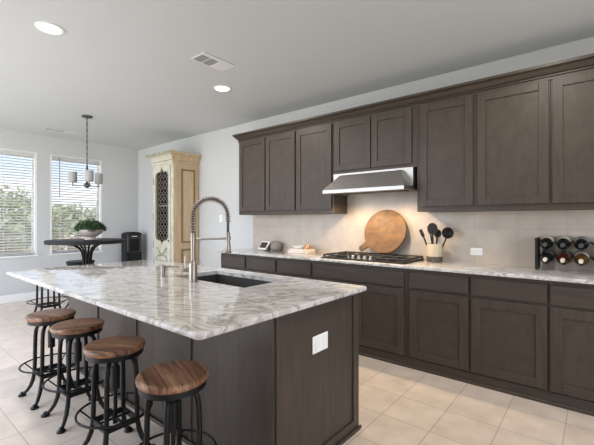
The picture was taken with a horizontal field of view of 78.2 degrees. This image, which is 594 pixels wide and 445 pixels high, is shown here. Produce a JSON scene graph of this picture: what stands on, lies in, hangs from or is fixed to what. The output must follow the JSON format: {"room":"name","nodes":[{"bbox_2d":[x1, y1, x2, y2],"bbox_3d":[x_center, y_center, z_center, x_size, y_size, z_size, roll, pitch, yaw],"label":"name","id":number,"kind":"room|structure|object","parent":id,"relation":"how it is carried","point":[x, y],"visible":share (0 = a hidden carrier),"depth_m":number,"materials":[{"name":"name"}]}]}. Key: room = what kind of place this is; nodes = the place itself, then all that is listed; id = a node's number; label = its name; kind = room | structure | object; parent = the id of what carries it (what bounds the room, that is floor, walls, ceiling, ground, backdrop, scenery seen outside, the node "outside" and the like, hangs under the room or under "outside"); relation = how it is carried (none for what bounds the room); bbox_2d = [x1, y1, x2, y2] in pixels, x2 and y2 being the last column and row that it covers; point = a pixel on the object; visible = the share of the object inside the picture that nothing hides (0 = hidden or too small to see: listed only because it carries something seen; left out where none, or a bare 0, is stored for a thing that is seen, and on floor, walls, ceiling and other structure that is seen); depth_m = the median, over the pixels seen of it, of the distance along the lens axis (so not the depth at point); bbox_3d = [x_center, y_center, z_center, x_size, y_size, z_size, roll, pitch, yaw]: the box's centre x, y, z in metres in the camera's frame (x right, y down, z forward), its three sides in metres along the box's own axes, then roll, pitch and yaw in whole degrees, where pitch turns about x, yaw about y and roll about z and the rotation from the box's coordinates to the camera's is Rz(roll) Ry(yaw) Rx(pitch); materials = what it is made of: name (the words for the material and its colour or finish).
{"room":"kitchen","nodes":[
{"label":"kitchen","id":0,"kind":"room"},
{"bbox_2d":[0,129,137,295],"bbox_3d":[-4.946,-0.085,5.898,0.150,2.850,4.840,0,0,39],"label":"wall","id":1,"kind":"structure","parent":0,"point":[119,164],"depth_m":6.78,"materials":[{"name":"grey paint"}]},
{"bbox_2d":[0,148,37,257],"bbox_3d":[-4.834,-0.296,6.014,0.174,1.788,0.932,0,0,39],"label":"window","id":2,"kind":"structure","parent":1,"relation":"in","point":[34,161],"depth_m":6.32,"materials":[{"name":"white"}]},
{"bbox_2d":[0,150,33,255],"bbox_3d":[-4.816,-0.300,6.000,0.071,1.732,0.834,0,0,39],"label":"window blind","id":3,"kind":"object","parent":2,"relation":"attached to","point":[2,152],"visible":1,"depth_m":6.13,"materials":[{"name":"white plastic"}]},
{"bbox_2d":[0,290,63,303],"bbox_3d":[-4.882,1.275,5.846,0.014,0.130,4.840,0,0,39],"label":"baseboard","id":4,"kind":"structure","parent":1,"relation":"attached to","point":[31,295],"depth_m":6.16,"materials":[{"name":"white wood"}]},
{"bbox_2d":[49,154,102,254],"bbox_3d":[-4.145,-0.296,6.853,0.174,1.788,0.909,0,0,39],"label":"window","id":5,"kind":"structure","parent":1,"relation":"in","point":[100,165],"depth_m":6.80,"materials":[{"name":"white"}]},
{"bbox_2d":[52,156,99,252],"bbox_3d":[-4.127,-0.300,6.839,0.071,1.732,0.811,0,0,39],"label":"window blind","id":6,"kind":"object","parent":5,"relation":"attached to","point":[60,159],"visible":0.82,"depth_m":6.74,"materials":[{"name":"white plastic"}]},
{"bbox_2d":[0,0,593,149],"bbox_3d":[-0.999,-1.570,2.755,10.240,0.120,4.990,0,0,39],"label":"ceiling","id":7,"kind":"structure","parent":0,"point":[127,65],"depth_m":3.27,"materials":[{"name":"grey paint"}]},
{"bbox_2d":[34,21,64,34],"bbox_3d":[-1.929,-1.505,2.851,0.200,0.008,0.200,0,0,39],"label":"recessed light","id":8,"kind":"object","parent":7,"relation":"in","point":[46,27],"visible":1,"depth_m":2.84,"materials":[{"name":"white plastic"}]},
{"bbox_2d":[43,127,77,133],"bbox_3d":[-3.906,-1.504,6.053,0.120,0.012,0.480,0,0,39],"label":"ceiling vent","id":9,"kind":"object","parent":7,"relation":"in","point":[48,128],"visible":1,"depth_m":6.01,"materials":[{"name":"white metal"}]},
{"bbox_2d":[68,115,102,187],"bbox_3d":[-2.969,-0.995,5.227,0.422,1.029,0.429,0,0,39],"label":"pendant lamp","id":10,"kind":"object","parent":7,"relation":"hanging from","point":[89,174],"visible":1,"depth_m":5.19,"materials":[{"name":"white glass"}]},
{"bbox_2d":[191,52,234,70],"bbox_3d":[-0.789,-1.502,3.452,0.200,0.014,0.365,0,0,39],"label":"ceiling vent","id":11,"kind":"object","parent":7,"relation":"in","point":[205,58],"visible":1,"depth_m":3.42,"materials":[{"name":"white metal"}]},
{"bbox_2d":[213,85,230,91],"bbox_3d":[-0.847,-1.505,4.137,0.200,0.008,0.200,0,0,39],"label":"recessed light","id":12,"kind":"object","parent":7,"relation":"in","point":[222,88],"visible":1,"depth_m":4.13,"materials":[{"name":"white plastic"}]},
{"bbox_2d":[0,295,593,444],"bbox_3d":[-0.999,1.400,2.755,10.240,0.120,4.990,0,0,39],"label":"floor","id":13,"kind":"structure","parent":0,"point":[399,405],"depth_m":2.56,"materials":[{"name":"tile"}]},
{"bbox_2d":[18,308,75,409],"bbox_3d":[-1.899,1.024,2.827,0.409,0.633,0.409,0,0,39],"label":"bar stool","id":14,"kind":"object","parent":13,"relation":"on","point":[44,318],"visible":0.78,"depth_m":2.78,"materials":[{"name":"black metal"}]},
{"bbox_2d":[26,268,68,311],"bbox_3d":[-3.438,1.000,5.048,0.488,0.681,0.488,0,0,39],"label":"bar stool","id":15,"kind":"object","parent":13,"relation":"on","point":[48,304],"visible":0.29,"depth_m":5.02,"materials":[{"name":"black metal"}]},
{"bbox_2d":[41,318,112,433],"bbox_3d":[-1.521,1.024,2.536,0.409,0.633,0.409,0,0,39],"label":"bar stool","id":16,"kind":"object","parent":13,"relation":"on","point":[72,329],"visible":0.82,"depth_m":2.51,"materials":[{"name":"black metal"}]},
{"bbox_2d":[62,260,94,307],"bbox_3d":[-3.280,0.967,5.539,0.488,0.746,0.488,0,0,39],"label":"bar stool","id":17,"kind":"object","parent":13,"relation":"on","point":[71,262],"visible":0.18,"depth_m":5.38,"materials":[{"name":"black metal"}]},
{"bbox_2d":[44,238,125,264],"bbox_3d":[-3.004,0.800,5.229,1.020,1.080,1.020,0,0,39],"label":"pub table","id":18,"kind":"object","parent":13,"relation":"on","point":[86,255],"visible":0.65,"depth_m":5.09,"materials":[{"name":"black metal"}]},
{"bbox_2d":[77,229,102,239],"bbox_3d":[-2.954,0.185,5.227,0.336,0.148,0.336,0,0,39],"label":"bowl","id":19,"kind":"object","parent":18,"relation":"on","point":[89,234],"depth_m":5.13,"materials":[{"name":"ceramic"}]},
{"bbox_2d":[74,218,106,239],"bbox_3d":[-2.954,0.104,5.226,0.427,0.310,0.436,0,0,39],"label":"potted plant","id":20,"kind":"object","parent":18,"relation":"on","point":[88,228],"visible":1,"depth_m":5.14,"materials":[{"name":"green plant"}]},
{"bbox_2d":[74,335,154,444],"bbox_3d":[-1.056,1.024,2.125,0.409,0.633,0.409,0,0,39],"label":"bar stool","id":21,"kind":"object","parent":13,"relation":"on","point":[110,350],"visible":0.94,"depth_m":2.10,"materials":[{"name":"black metal"}]},
{"bbox_2d":[121,232,141,261],"bbox_3d":[-3.294,0.772,7.311,0.250,1.135,0.320,0,0,39],"label":"water dispenser","id":22,"kind":"object","parent":13,"relation":"on","point":[131,250],"visible":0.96,"depth_m":7.24,"materials":[{"name":"black plastic"}]},
{"bbox_2d":[145,150,200,264],"bbox_3d":[-2.153,0.094,6.333,0.792,2.492,0.593,0,0,39],"label":"armoire","id":23,"kind":"object","parent":13,"relation":"on","point":[175,173],"visible":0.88,"depth_m":6.15,"materials":[{"name":"beige wood"}]},
{"bbox_2d":[135,360,216,444],"bbox_3d":[-0.580,1.024,1.712,0.409,0.633,0.409,0,0,39],"label":"bar stool","id":24,"kind":"object","parent":13,"relation":"on","point":[170,382],"visible":1,"depth_m":1.69,"materials":[{"name":"brown wood"}]},
{"bbox_2d":[69,293,361,444],"bbox_3d":[-0.875,0.898,2.905,2.681,0.884,0.829,0,0,39],"label":"kitchen island","id":25,"kind":"object","parent":13,"relation":"on","point":[293,378],"visible":0.59,"depth_m":2.05,"materials":[{"name":"brown wood"}]},
{"bbox_2d":[6,259,366,339],"bbox_3d":[-1.008,0.441,2.764,2.734,0.030,1.330,0,0,39],"label":"island countertop","id":26,"kind":"structure","parent":25,"relation":"on","point":[200,310],"depth_m":2.16,"materials":[{"name":"white stone"}]},
{"bbox_2d":[160,265,178,276],"bbox_3d":[-0.988,0.384,2.837,0.145,0.085,0.044,0,0,-6],"label":"soap dispenser","id":27,"kind":"object","parent":26,"relation":"on","point":[162,267],"visible":1,"depth_m":2.82,"materials":[{"name":"silver metal"}]},
{"bbox_2d":[183,196,230,282],"bbox_3d":[-0.639,0.121,2.623,0.344,0.610,0.076,0,0,-25],"label":"faucet","id":28,"kind":"object","parent":26,"relation":"on","point":[192,270],"visible":1,"depth_m":2.57,"materials":[{"name":"silver metal"}]},
{"bbox_2d":[197,274,271,287],"bbox_3d":[-0.518,0.553,2.761,0.835,0.194,0.450,0,0,39],"label":"sink","id":29,"kind":"object","parent":26,"relation":"in","point":[216,278],"visible":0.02,"depth_m":3.04,"materials":[{"name":"grey metal"}]},
{"bbox_2d":[315,338,318,350],"bbox_3d":[0.111,0.680,2.021,0.004,0.068,0.034,0,0,39],"label":"socket","id":30,"kind":"object","parent":25,"relation":"attached to","point":[316,339],"depth_m":2.02,"materials":[{"name":"white plastic"}]},
{"bbox_2d":[312,331,327,353],"bbox_3d":[0.131,0.680,2.052,0.006,0.096,0.144,0,0,39],"label":"outlet plate","id":31,"kind":"object","parent":25,"relation":"attached to","point":[319,338],"depth_m":2.05,"materials":[{"name":"white plastic"}]},
{"bbox_2d":[323,335,326,347],"bbox_3d":[0.158,0.680,2.078,0.004,0.068,0.034,0,0,39],"label":"socket","id":32,"kind":"object","parent":25,"relation":"attached to","point":[324,336],"depth_m":2.08,"materials":[{"name":"white plastic"}]},
{"bbox_2d":[221,253,246,270],"bbox_3d":[-0.676,0.885,5.119,0.518,0.910,0.594,0,0,39],"label":"base cabinet","id":33,"kind":"object","parent":13,"relation":"on","point":[229,261],"visible":0.23,"depth_m":4.87,"materials":[{"name":"brown wood"}]},
{"bbox_2d":[246,255,276,274],"bbox_3d":[-0.269,0.885,4.784,0.537,0.910,0.594,0,0,39],"label":"base cabinet","id":34,"kind":"object","parent":13,"relation":"on","point":[260,264],"visible":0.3,"depth_m":4.54,"materials":[{"name":"brown wood"}]},
{"bbox_2d":[277,258,311,278],"bbox_3d":[0.143,0.885,4.446,0.528,0.910,0.594,0,0,39],"label":"base cabinet","id":35,"kind":"object","parent":13,"relation":"on","point":[285,267],"visible":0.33,"depth_m":4.20,"materials":[{"name":"brown wood"}]},
{"bbox_2d":[312,261,406,366],"bbox_3d":[0.768,0.885,3.933,1.089,0.910,0.594,0,0,39],"label":"base cabinet","id":36,"kind":"object","parent":13,"relation":"on","point":[383,306],"visible":0.59,"depth_m":3.53,"materials":[{"name":"brown wood"}]},
{"bbox_2d":[218,248,593,284],"bbox_3d":[0.908,0.415,3.808,4.670,0.030,0.639,0,0,39],"label":"countertop","id":37,"kind":"structure","parent":36,"relation":"on","point":[512,271],"depth_m":3.18,"materials":[{"name":"white stone"}]},
{"bbox_2d":[258,241,270,249],"bbox_3d":[-0.440,0.339,5.158,0.146,0.121,0.200,0,0,-37],"label":"smart display","id":38,"kind":"object","parent":37,"relation":"on","point":[264,245],"visible":0.98,"depth_m":5.12,"materials":[{"name":"white plastic"}]},
{"bbox_2d":[271,241,280,250],"bbox_3d":[-0.290,0.339,5.084,0.148,0.122,0.148,0,0,39],"label":"round speaker","id":39,"kind":"object","parent":37,"relation":"on","point":[276,245],"visible":0.98,"depth_m":5.03},
{"bbox_2d":[287,250,315,253],"bbox_3d":[0.058,0.387,4.688,0.300,0.026,0.200,0,0,35],"label":"book","id":40,"kind":"object","parent":37,"relation":"on","point":[289,251],"visible":0.71,"depth_m":4.61,"materials":[{"name":"beige paper"}]},
{"bbox_2d":[290,248,314,251],"bbox_3d":[0.066,0.361,4.682,0.280,0.024,0.190,0,0,44],"label":"book","id":41,"kind":"object","parent":40,"relation":"on","point":[291,249],"visible":0.86,"depth_m":4.61,"materials":[{"name":"beige paper"}]},
{"bbox_2d":[292,245,304,248],"bbox_3d":[0.019,0.331,4.720,0.180,0.036,0.180,0,0,39],"label":"dish","id":42,"kind":"object","parent":41,"relation":"on","point":[293,246],"visible":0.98,"depth_m":4.67,"materials":[{"name":"white ceramic"}]},
{"bbox_2d":[321,251,424,263],"bbox_3d":[0.793,0.377,3.897,0.960,0.046,0.510,0,0,39],"label":"cooktop","id":43,"kind":"object","parent":37,"relation":"in","point":[345,255],"visible":1,"depth_m":3.81,"materials":[{"name":"black metal"}]},
{"bbox_2d":[359,210,406,253],"bbox_3d":[0.955,0.109,4.065,0.543,0.485,0.136,0,0,39],"label":"cutting board","id":44,"kind":"object","parent":43,"relation":"on","point":[386,230],"visible":1,"depth_m":4.04,"materials":[{"name":"brown wood"}]},
{"bbox_2d":[426,243,442,261],"bbox_3d":[1.376,0.311,3.657,0.152,0.178,0.152,0,0,39],"label":"utensil crock","id":45,"kind":"object","parent":37,"relation":"on","point":[434,251],"visible":0.98,"depth_m":3.60,"materials":[{"name":"beige ceramic"}]},
{"bbox_2d":[419,229,426,245],"bbox_3d":[1.307,0.232,3.699,0.149,0.312,0.016,0,0,39],"label":"spatula","id":46,"kind":"object","parent":45,"relation":"in","point":[420,230],"visible":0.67,"depth_m":3.72,"materials":[{"name":"black plastic"}]},
{"bbox_2d":[427,223,437,243],"bbox_3d":[1.347,0.199,3.622,0.100,0.373,0.038,0,0,39],"label":"serving spoon","id":47,"kind":"object","parent":45,"relation":"in","point":[432,228],"visible":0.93,"depth_m":3.61,"materials":[{"name":"black plastic"}]},
{"bbox_2d":[427,223,437,233],"bbox_3d":[1.339,0.070,3.612,0.100,0.115,0.014,0,0,39],"label":"bowl","id":48,"kind":"object","parent":47,"relation":"on","point":[432,228],"depth_m":3.61,"materials":[{"name":"black plastic"}]},
{"bbox_2d":[434,229,440,243],"bbox_3d":[1.401,0.232,3.638,0.072,0.308,0.016,0,0,39],"label":"serving spoon","id":49,"kind":"object","parent":45,"relation":"in","point":[437,234],"visible":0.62,"depth_m":3.63,"materials":[{"name":"black plastic"}]},
{"bbox_2d":[434,229,440,237],"bbox_3d":[1.401,0.119,3.638,0.072,0.082,0.006,0,0,39],"label":"bowl","id":50,"kind":"object","parent":49,"relation":"on","point":[438,233],"depth_m":3.63,"materials":[{"name":"black plastic"}]},
{"bbox_2d":[442,227,453,248],"bbox_3d":[1.463,0.222,3.615,0.176,0.332,0.042,0,0,39],"label":"ladle","id":51,"kind":"object","parent":45,"relation":"in","point":[447,232],"visible":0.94,"depth_m":3.61,"materials":[{"name":"black plastic"}]},
{"bbox_2d":[442,227,453,238],"bbox_3d":[1.488,0.112,3.594,0.112,0.112,0.042,0,0,39],"label":"bowl","id":52,"kind":"object","parent":51,"relation":"on","point":[447,232],"depth_m":3.60,"materials":[{"name":"black plastic"}]},
{"bbox_2d":[535,237,593,268],"bbox_3d":[2.243,0.269,2.972,0.501,0.262,0.160,0,0,39],"label":"wine rack","id":53,"kind":"object","parent":37,"relation":"on","point":[537,240],"visible":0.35,"depth_m":3.06,"materials":[{"name":"black metal"}]},
{"bbox_2d":[539,249,554,262],"bbox_3d":[2.078,0.292,3.041,0.095,0.107,0.312,0,0,39],"label":"wine bottle","id":54,"kind":"object","parent":53,"relation":"in","point":[546,256],"visible":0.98,"depth_m":2.99,"materials":[{"name":"black glass"}]},
{"bbox_2d":[540,235,554,248],"bbox_3d":[2.078,0.173,3.041,0.095,0.107,0.312,0,0,39],"label":"wine bottle","id":55,"kind":"object","parent":53,"relation":"in","point":[546,242],"visible":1,"depth_m":2.99,"materials":[{"name":"black glass"}]},
{"bbox_2d":[556,250,571,263],"bbox_3d":[2.166,0.292,2.969,0.095,0.107,0.312,0,0,39],"label":"wine bottle","id":56,"kind":"object","parent":53,"relation":"in","point":[564,256],"visible":0.98,"depth_m":2.92,"materials":[{"name":"red glass"}]},
{"bbox_2d":[556,236,571,249],"bbox_3d":[2.166,0.173,2.969,0.095,0.107,0.312,0,0,39],"label":"wine bottle","id":57,"kind":"object","parent":53,"relation":"in","point":[564,242],"visible":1,"depth_m":2.92,"materials":[{"name":"black glass"}]},
{"bbox_2d":[574,251,588,264],"bbox_3d":[2.255,0.292,2.896,0.095,0.107,0.312,0,0,39],"label":"wine bottle","id":58,"kind":"object","parent":53,"relation":"in","point":[581,257],"visible":1,"depth_m":2.85,"materials":[{"name":"brown glass"}]},
{"bbox_2d":[574,236,588,249],"bbox_3d":[2.255,0.173,2.896,0.095,0.107,0.312,0,0,39],"label":"wine bottle","id":59,"kind":"object","parent":53,"relation":"in","point":[581,242],"visible":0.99,"depth_m":2.85,"materials":[{"name":"black glass"}]},
{"bbox_2d":[406,269,469,383],"bbox_3d":[1.398,0.885,3.415,0.543,0.910,0.594,0,0,39],"label":"base cabinet","id":60,"kind":"object","parent":13,"relation":"on","point":[438,303],"visible":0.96,"depth_m":3.17,"materials":[{"name":"brown wood"}]},
{"bbox_2d":[469,274,548,403],"bbox_3d":[1.817,0.885,3.072,0.539,0.910,0.594,0,0,39],"label":"base cabinet","id":61,"kind":"object","parent":13,"relation":"on","point":[509,317],"visible":0.91,"depth_m":2.83,"materials":[{"name":"brown wood"}]},
{"bbox_2d":[548,281,593,415],"bbox_3d":[2.363,0.885,2.623,0.876,0.910,0.594,0,0,39],"label":"base cabinet","id":62,"kind":"object","parent":13,"relation":"on","point":[571,305],"visible":0.94,"depth_m":2.59,"materials":[{"name":"brown wood"}]},
{"bbox_2d":[138,36,593,267],"bbox_3d":[0.537,-0.085,4.625,10.240,2.850,0.150,0,0,39],"label":"wall","id":63,"kind":"structure","parent":0,"point":[218,150],"depth_m":5.84,"materials":[{"name":"grey paint"}]},
{"bbox_2d":[239,131,295,214],"bbox_3d":[-0.333,-0.627,5.021,1.065,1.065,0.318,0,0,39],"label":"upper cabinet","id":64,"kind":"object","parent":63,"relation":"attached to","point":[267,166],"visible":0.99,"depth_m":4.86,"materials":[{"name":"brown wood"}]},
{"bbox_2d":[232,53,593,142],"bbox_3d":[1.020,-1.184,3.887,4.728,0.112,0.376,0,0,39],"label":"crown molding","id":65,"kind":"structure","parent":64,"relation":"attached to","point":[585,63],"depth_m":3.41,"materials":[{"name":"brown wood"}]},
{"bbox_2d":[296,124,346,213],"bbox_3d":[0.295,-0.627,4.505,0.559,1.065,0.318,0,0,39],"label":"upper cabinet","id":66,"kind":"object","parent":63,"relation":"attached to","point":[314,146],"visible":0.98,"depth_m":4.37,"materials":[{"name":"brown wood"}]},
{"bbox_2d":[334,107,416,173],"bbox_3d":[0.891,-0.850,4.015,0.981,0.620,0.318,0,0,39],"label":"upper cabinet","id":67,"kind":"object","parent":63,"relation":"attached to","point":[384,141],"visible":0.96,"depth_m":3.85,"materials":[{"name":"brown wood"}]},
{"bbox_2d":[323,167,416,195],"bbox_3d":[0.813,-0.420,3.933,0.935,0.235,0.541,0,0,39],"label":"range hood","id":68,"kind":"object","parent":67,"relation":"attached to","point":[398,179],"visible":0.98,"depth_m":3.74,"materials":[{"name":"metal"}]},
{"bbox_2d":[253,191,593,270],"bbox_3d":[1.158,-0.090,4.011,4.700,0.980,0.010,0,0,39],"label":"backsplash","id":69,"kind":"structure","parent":63,"relation":"attached to","point":[505,237],"depth_m":3.70,"materials":[{"name":"tile"}]},
{"bbox_2d":[470,248,482,254],"bbox_3d":[1.732,0.290,3.528,0.110,0.070,0.008,0,0,39],"label":"wall outlet","id":70,"kind":"object","parent":63,"relation":"attached to","point":[473,251],"visible":1,"depth_m":3.52,"materials":[{"name":"white plastic"}]},
{"bbox_2d":[417,80,550,211],"bbox_3d":[1.689,-0.627,3.360,1.082,1.065,0.318,0,0,39],"label":"upper cabinet","id":71,"kind":"object","parent":63,"relation":"attached to","point":[488,151],"visible":0.98,"depth_m":3.19,"materials":[{"name":"brown wood"}]},
{"bbox_2d":[551,71,593,209],"bbox_3d":[2.458,-0.627,2.729,0.904,1.065,0.318,0,0,39],"label":"upper cabinet","id":72,"kind":"object","parent":63,"relation":"attached to","point":[572,96],"visible":1,"depth_m":2.81,"materials":[{"name":"brown wood"}]},
{"label":"outside","id":73,"kind":"structure","parent":0,"visible":0},
{"bbox_3d":[-19.813,1.665,29.205,52.310,0.050,70.000,0,0,39],"label":"ground","id":74,"kind":"structure","parent":73,"visible":0},
{"bbox_2d":[0,226,10,252],"bbox_3d":[-8.310,0.680,9.059,2.018,1.943,2.094,0,0,39],"label":"shrub","id":75,"kind":"object","parent":74,"relation":"on","point":[0,226],"visible":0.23,"depth_m":9.51,"materials":[{"name":"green plant"}]},
{"bbox_2d":[0,184,56,252],"bbox_3d":[-10.373,0.180,12.900,3.885,2.952,3.842,0,0,39],"label":"shrub","id":76,"kind":"object","parent":74,"relation":"on","point":[4,184],"visible":0.19,"depth_m":12.40,"materials":[{"name":"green plant"}]},
{"bbox_2d":[7,203,96,251],"bbox_3d":[-7.265,0.512,11.602,3.045,2.286,3.067,0,0,39],"label":"shrub","id":77,"kind":"object","parent":74,"relation":"on","point":[61,203],"visible":0.14,"depth_m":10.89,"materials":[{"name":"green plant"}]},
{"bbox_2d":[25,233,96,250],"bbox_3d":[-5.849,0.954,9.224,1.924,1.399,1.915,0,0,39],"label":"shrub","id":78,"kind":"object","parent":74,"relation":"on","point":[65,233],"visible":0.02,"depth_m":8.93,"materials":[{"name":"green plant"}]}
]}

